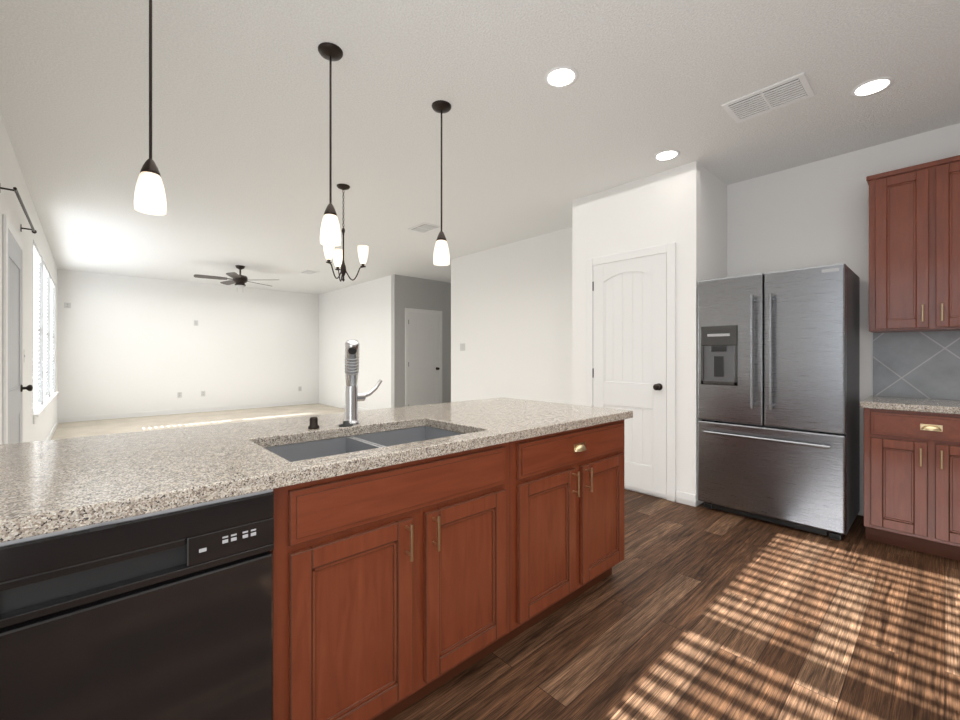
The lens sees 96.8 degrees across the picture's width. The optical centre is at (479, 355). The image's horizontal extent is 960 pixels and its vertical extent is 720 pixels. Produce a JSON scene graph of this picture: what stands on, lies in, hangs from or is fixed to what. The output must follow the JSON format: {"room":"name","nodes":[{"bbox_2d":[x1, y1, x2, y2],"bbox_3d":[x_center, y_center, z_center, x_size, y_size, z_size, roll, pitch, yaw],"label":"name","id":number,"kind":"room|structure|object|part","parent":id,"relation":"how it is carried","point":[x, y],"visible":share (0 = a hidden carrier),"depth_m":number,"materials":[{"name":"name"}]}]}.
{"room":"kitchen","nodes":[
{"label":"kitchen","id":0,"kind":"room"},
{"bbox_2d":[0,114,57,444],"bbox_3d":[-3.165,-0.180,2.729,0.120,2.800,13.740,0,0,-42],"label":"wall","id":1,"kind":"structure","parent":0,"point":[11,177],"depth_m":3.94,"materials":[{"name":"white paint"}]},
{"bbox_2d":[3,214,23,443],"bbox_3d":[-3.521,0.136,3.221,0.018,2.169,1.012,0,0,-42],"label":"door frame","id":2,"kind":"structure","parent":1,"relation":"attached to","point":[7,225],"depth_m":2.86,"materials":[{"name":"white paint"}]},
{"bbox_2d":[8,230,21,443],"bbox_3d":[-3.523,0.166,3.220,0.012,2.085,0.860,0,0,-42],"label":"back door","id":3,"kind":"structure","parent":1,"relation":"in","point":[14,341],"depth_m":3.25,"materials":[{"name":"grey paint"}]},
{"bbox_2d":[20,384,32,391],"bbox_3d":[-3.482,0.166,3.232,0.069,1.775,0.835,0,0,-42],"label":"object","id":4,"kind":"structure","parent":3,"relation":"attached to","point":[28,388],"depth_m":3.51,"materials":[{"name":"black metal"}]},
{"bbox_2d":[0,187,36,233],"bbox_3d":[-3.462,-1.080,3.209,0.090,0.060,1.310,0,0,-42],"label":"curtain rod","id":5,"kind":"object","parent":1,"relation":"in","point":[15,190],"depth_m":3.10,"materials":[{"name":"black metal"}]},
{"bbox_2d":[33,240,47,423],"bbox_3d":[-5.038,-0.251,4.810,0.160,1.901,1.280,0,0,-42],"label":"window","id":6,"kind":"structure","parent":1,"relation":"in","point":[38,413],"depth_m":5.25,"materials":[{"name":"white paint"}]},
{"bbox_2d":[33,244,40,411],"bbox_3d":[-5.042,-0.301,4.806,0.060,1.794,1.188,0,0,-42],"label":"window blind","id":7,"kind":"object","parent":6,"relation":"attached to","point":[36,274],"visible":0.5,"depth_m":4.95,"materials":[{"name":"white plastic"}]},
{"bbox_2d":[43,261,53,411],"bbox_3d":[-5.917,-0.251,5.768,0.160,1.901,1.280,0,0,-42],"label":"window","id":8,"kind":"structure","parent":1,"relation":"in","point":[47,387],"depth_m":6.21,"materials":[{"name":"white paint"}]},
{"bbox_2d":[44,266,48,400],"bbox_3d":[-5.920,-0.301,5.765,0.060,1.794,1.188,0,0,-42],"label":"window blind","id":9,"kind":"object","parent":8,"relation":"attached to","point":[46,274],"visible":0.31,"depth_m":6.01,"materials":[{"name":"white plastic"}]},
{"bbox_2d":[46,418,58,439],"bbox_3d":[-5.771,1.173,5.671,0.014,0.095,5.640,0,0,-42],"label":"baseboard","id":10,"kind":"structure","parent":1,"relation":"attached to","point":[49,437],"depth_m":6.65,"materials":[{"name":"white paint"}]},
{"bbox_2d":[50,275,58,402],"bbox_3d":[-6.795,-0.251,6.727,0.160,1.901,1.280,0,0,-42],"label":"window","id":11,"kind":"structure","parent":1,"relation":"in","point":[54,394],"depth_m":7.16,"materials":[{"name":"white paint"}]},
{"bbox_2d":[51,280,53,393],"bbox_3d":[-6.798,-0.301,6.723,0.060,1.794,1.188,0,0,-42],"label":"window blind","id":12,"kind":"object","parent":11,"relation":"attached to","point":[52,286],"visible":0.15,"depth_m":7.02,"materials":[{"name":"white plastic"}]},
{"bbox_2d":[58,269,318,417],"bbox_3d":[-5.086,-0.180,10.205,7.150,2.800,0.120,0,0,-42],"label":"wall","id":13,"kind":"structure","parent":0,"point":[129,344],"depth_m":8.96,"materials":[{"name":"white paint"}]},
{"bbox_2d":[64,302,70,307],"bbox_3d":[-7.581,-0.930,7.830,0.090,0.100,0.008,0,0,-42],"label":"outlet","id":14,"kind":"object","parent":13,"relation":"attached to","point":[66,305],"depth_m":7.83,"materials":[{"name":"grey plastic"}]},
{"bbox_2d":[59,400,317,422],"bbox_3d":[-5.902,1.173,9.364,4.750,0.095,0.017,0,0,-42],"label":"baseboard","id":15,"kind":"structure","parent":13,"relation":"attached to","point":[208,409],"depth_m":8.95,"materials":[{"name":"white paint"}]},
{"bbox_2d":[51,403,344,439],"bbox_3d":[-2.276,1.250,7.050,7.270,0.060,8.570,0,0,-42],"label":"floor","id":16,"kind":"structure","parent":0,"point":[98,427],"depth_m":8.05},
{"bbox_2d":[319,275,390,409],"bbox_3d":[-2.903,-0.180,9.696,0.120,2.800,3.580,0,0,-42],"label":"wall","id":17,"kind":"structure","parent":0,"point":[360,313],"depth_m":9.28,"materials":[{"name":"white paint"}]},
{"bbox_2d":[318,400,369,410],"bbox_3d":[-2.943,1.173,9.640,0.014,0.095,3.550,0,0,-42],"label":"baseboard","id":18,"kind":"structure","parent":17,"relation":"attached to","point":[333,404],"depth_m":10.19,"materials":[{"name":"white paint"}]},
{"bbox_2d":[391,274,450,407],"bbox_3d":[-0.824,-0.180,9.092,2.370,2.800,0.120,0,0,-42],"label":"wall","id":19,"kind":"structure","parent":0,"point":[416,293],"depth_m":8.50,"materials":[{"name":"grey paint"}]},
{"bbox_2d":[408,312,438,405],"bbox_3d":[-1.140,0.166,8.710,0.760,2.085,0.012,0,0,-42],"label":"hall door","id":20,"kind":"structure","parent":19,"relation":"in","point":[423,357],"depth_m":8.70,"materials":[{"name":"white paint"}]},
{"bbox_2d":[405,308,441,406],"bbox_3d":[-1.139,0.136,8.709,0.912,2.169,0.018,0,0,-42],"label":"door frame","id":21,"kind":"structure","parent":19,"relation":"attached to","point":[407,310],"depth_m":8.63,"materials":[{"name":"white paint"}]},
{"bbox_2d":[0,0,959,294],"bbox_3d":[-0.529,-1.610,5.144,7.270,0.060,13.740,0,0,-42],"label":"ceiling","id":22,"kind":"structure","parent":0,"point":[510,146],"depth_m":2.75,"materials":[{"name":"paint"}]},
{"bbox_2d":[134,0,166,214],"bbox_3d":[-1.320,-1.080,1.707,0.124,1.000,0.124,0,0,-42],"label":"pendant light","id":23,"kind":"object","parent":22,"relation":"hanging from","point":[149,196],"visible":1,"depth_m":1.69,"materials":[{"name":"white glass"}]},
{"bbox_3d":[-1.320,-0.656,1.707,0.104,0.152,0.104,0,0,-43],"label":"lamp shade","id":24,"kind":"part","parent":23,"relation":"part of","materials":[{"name":"white glass"}]},
{"bbox_2d":[194,265,269,287],"bbox_3d":[-4.249,-1.350,7.476,1.285,0.460,1.296,0,0,-42],"label":"ceiling fan","id":25,"kind":"object","parent":22,"relation":"hanging from","point":[240,280],"visible":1,"depth_m":7.40,"materials":[{"name":"black metal"}]},
{"bbox_3d":[-4.210,-1.407,7.481,0.230,0.345,0.230,0,0,-43],"label":"motor","id":26,"kind":"part","parent":25,"relation":"part of","materials":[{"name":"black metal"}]},
{"bbox_2d":[299,270,319,274],"bbox_3d":[-3.203,-1.573,8.010,0.260,0.014,0.360,0,0,-42],"label":"ceiling vent","id":27,"kind":"object","parent":22,"relation":"in","point":[312,272],"depth_m":8.00,"materials":[{"name":"white metal"}]},
{"bbox_2d":[318,42,342,246],"bbox_3d":[-0.774,-1.080,2.207,0.124,1.000,0.124,0,0,-42],"label":"pendant light","id":28,"kind":"object","parent":22,"relation":"hanging from","point":[330,233],"visible":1,"depth_m":2.19,"materials":[{"name":"white glass"}]},
{"bbox_3d":[-0.774,-0.656,2.207,0.104,0.152,0.104,0,0,-43],"label":"lamp shade","id":29,"kind":"part","parent":28,"relation":"part of","materials":[{"name":"white glass"}]},
{"bbox_2d":[323,184,368,281],"bbox_3d":[-1.303,-1.136,3.979,0.407,0.888,0.389,0,0,-42],"label":"chandelier","id":30,"kind":"object","parent":22,"relation":"hanging from","point":[330,252],"visible":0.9,"depth_m":3.95,"materials":[{"name":"white glass"}]},
{"bbox_3d":[-1.271,-1.136,3.962,0.120,0.888,0.120,0,0,-43],"label":"frame","id":31,"kind":"part","parent":30,"relation":"part of","materials":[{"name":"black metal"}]},
{"bbox_2d":[408,223,440,233],"bbox_3d":[-0.683,-1.573,5.260,0.260,0.014,0.360,0,0,-42],"label":"ceiling vent","id":32,"kind":"object","parent":22,"relation":"in","point":[424,228],"depth_m":5.24,"materials":[{"name":"white metal"}]},
{"bbox_2d":[432,100,450,265],"bbox_3d":[-0.243,-1.080,2.693,0.124,1.000,0.124,0,0,-42],"label":"pendant light","id":33,"kind":"object","parent":22,"relation":"hanging from","point":[441,256],"visible":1,"depth_m":2.67,"materials":[{"name":"white glass"}]},
{"bbox_3d":[-0.243,-0.656,2.693,0.104,0.152,0.104,0,0,-43],"label":"lamp shade","id":34,"kind":"part","parent":33,"relation":"part of","materials":[{"name":"white glass"}]},
{"bbox_2d":[544,66,577,87],"bbox_3d":[0.459,-1.577,2.415,0.189,0.006,0.189,0,0,3],"label":"recessed light","id":35,"kind":"object","parent":22,"relation":"in","point":[561,77],"depth_m":2.41,"materials":[{"name":"white glass"}]},
{"bbox_2d":[654,149,679,160],"bbox_3d":[1.470,-1.577,3.354,0.189,0.006,0.189,0,0,3],"label":"recessed light","id":36,"kind":"object","parent":22,"relation":"in","point":[665,155],"depth_m":3.35,"materials":[{"name":"white glass"}]},
{"bbox_2d":[722,72,814,122],"bbox_3d":[1.771,-1.573,2.626,0.300,0.014,0.420,0,0,-42],"label":"ceiling vent","id":37,"kind":"object","parent":22,"relation":"in","point":[788,91],"depth_m":2.60,"materials":[{"name":"white metal"}]},
{"bbox_2d":[851,77,893,97],"bbox_3d":[2.303,-1.577,2.504,0.189,0.006,0.189,0,0,3],"label":"recessed light","id":38,"kind":"object","parent":22,"relation":"in","point":[871,87],"depth_m":2.50,"materials":[{"name":"white glass"}]},
{"bbox_2d":[572,161,726,506],"bbox_3d":[1.614,-0.180,4.137,0.730,2.800,1.200,0,0,-42],"label":"wall","id":39,"kind":"structure","parent":0,"point":[683,208],"depth_m":3.66,"materials":[{"name":"white paint"}]},
{"bbox_2d":[593,253,666,497],"bbox_3d":[1.344,0.166,3.880,0.012,2.085,0.712,0,0,-42],"label":"pantry door","id":40,"kind":"structure","parent":39,"relation":"in","point":[630,332],"depth_m":3.82,"materials":[{"name":"white paint"}]},
{"bbox_2d":[592,282,662,389],"bbox_3d":[1.303,0.166,3.868,0.069,1.775,0.687,0,0,-42],"label":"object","id":41,"kind":"structure","parent":40,"relation":"attached to","point":[658,386],"depth_m":3.64,"materials":[{"name":"black metal"}]},
{"bbox_2d":[586,242,675,501],"bbox_3d":[1.342,0.136,3.879,0.018,2.169,0.864,0,0,-42],"label":"door frame","id":42,"kind":"structure","parent":39,"relation":"attached to","point":[669,249],"depth_m":3.59,"materials":[{"name":"white paint"}]},
{"bbox_2d":[389,489,959,719],"bbox_3d":[1.536,1.250,1.225,5.020,0.060,5.170,0,0,-42],"label":"floor","id":43,"kind":"structure","parent":0,"point":[689,612],"depth_m":1.85,"materials":[{"name":"brown wood"}]},
{"bbox_2d":[0,416,632,719],"bbox_3d":[-0.356,0.779,1.672,2.586,0.882,0.692,0,0,-42],"label":"kitchen island","id":44,"kind":"object","parent":43,"relation":"on","point":[351,562],"depth_m":1.17,"materials":[{"name":"brown wood"}]},
{"bbox_2d":[0,484,274,719],"bbox_3d":[-0.779,0.780,0.926,0.594,0.880,0.112,0,0,-43],"label":"dishwasher","id":45,"kind":"object","parent":44,"relation":"in","point":[166,612],"depth_m":0.92,"materials":[{"name":"black metal"}]},
{"bbox_2d":[0,397,632,535],"bbox_3d":[-0.464,0.318,1.812,2.616,0.040,1.000,0,0,-42],"label":"island countertop","id":46,"kind":"structure","parent":44,"relation":"on","point":[43,484],"depth_m":1.33,"materials":[{"name":"beige stone"}]},
{"bbox_2d":[304,340,381,427],"bbox_3d":[-0.557,0.114,1.836,0.343,0.368,0.141,0,0,-42],"label":"faucet","id":47,"kind":"object","parent":46,"relation":"on","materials":[{"name":"silver metal"}]},
{"bbox_2d":[698,263,859,539],"bbox_3d":[2.299,0.307,3.313,0.794,1.825,0.910,0,0,-42],"label":"refrigerator","id":48,"kind":"object","parent":43,"relation":"on","point":[779,395],"visible":1,"depth_m":3.02,"materials":[{"name":"grey metal"}]},
{"bbox_2d":[860,404,959,560],"bbox_3d":[2.938,0.779,2.765,0.628,0.882,0.612,0,0,-42],"label":"base cabinet","id":49,"kind":"object","parent":43,"relation":"on","point":[911,473],"depth_m":2.62,"materials":[{"name":"brown wood"}]},
{"bbox_2d":[860,396,959,411],"bbox_3d":[3.341,0.318,2.319,0.638,0.040,1.846,0,0,-42],"label":"countertop","id":50,"kind":"structure","parent":49,"relation":"on","point":[872,401],"depth_m":2.73,"materials":[{"name":"beige stone"}]},
{"bbox_2d":[451,123,959,515],"bbox_3d":[2.329,-0.180,3.986,0.120,2.800,8.170,0,0,-42],"label":"wall","id":51,"kind":"structure","parent":0,"point":[511,316],"depth_m":3.93,"materials":[{"name":"white paint"}]},
{"bbox_2d":[460,343,464,350],"bbox_3d":[-0.277,-0.140,6.731,0.011,0.115,0.121,0,0,-42],"label":"light switch","id":52,"kind":"object","parent":51,"relation":"attached to","point":[462,345],"depth_m":6.73,"materials":[{"name":"grey plastic"}]},
{"bbox_2d":[866,155,959,332],"bbox_3d":[3.041,-0.709,2.860,0.348,1.072,0.612,0,0,-42],"label":"upper cabinet","id":53,"kind":"object","parent":51,"relation":"attached to","point":[914,248],"depth_m":2.80,"materials":[{"name":"brown wood"}]},
{"bbox_2d":[873,331,959,399],"bbox_3d":[3.576,0.063,2.527,0.008,0.470,1.835,0,0,-42],"label":"backsplash","id":54,"kind":"structure","parent":51,"relation":"attached to","point":[917,364],"depth_m":3.03,"materials":[{"name":"grey tile"}]}
]}

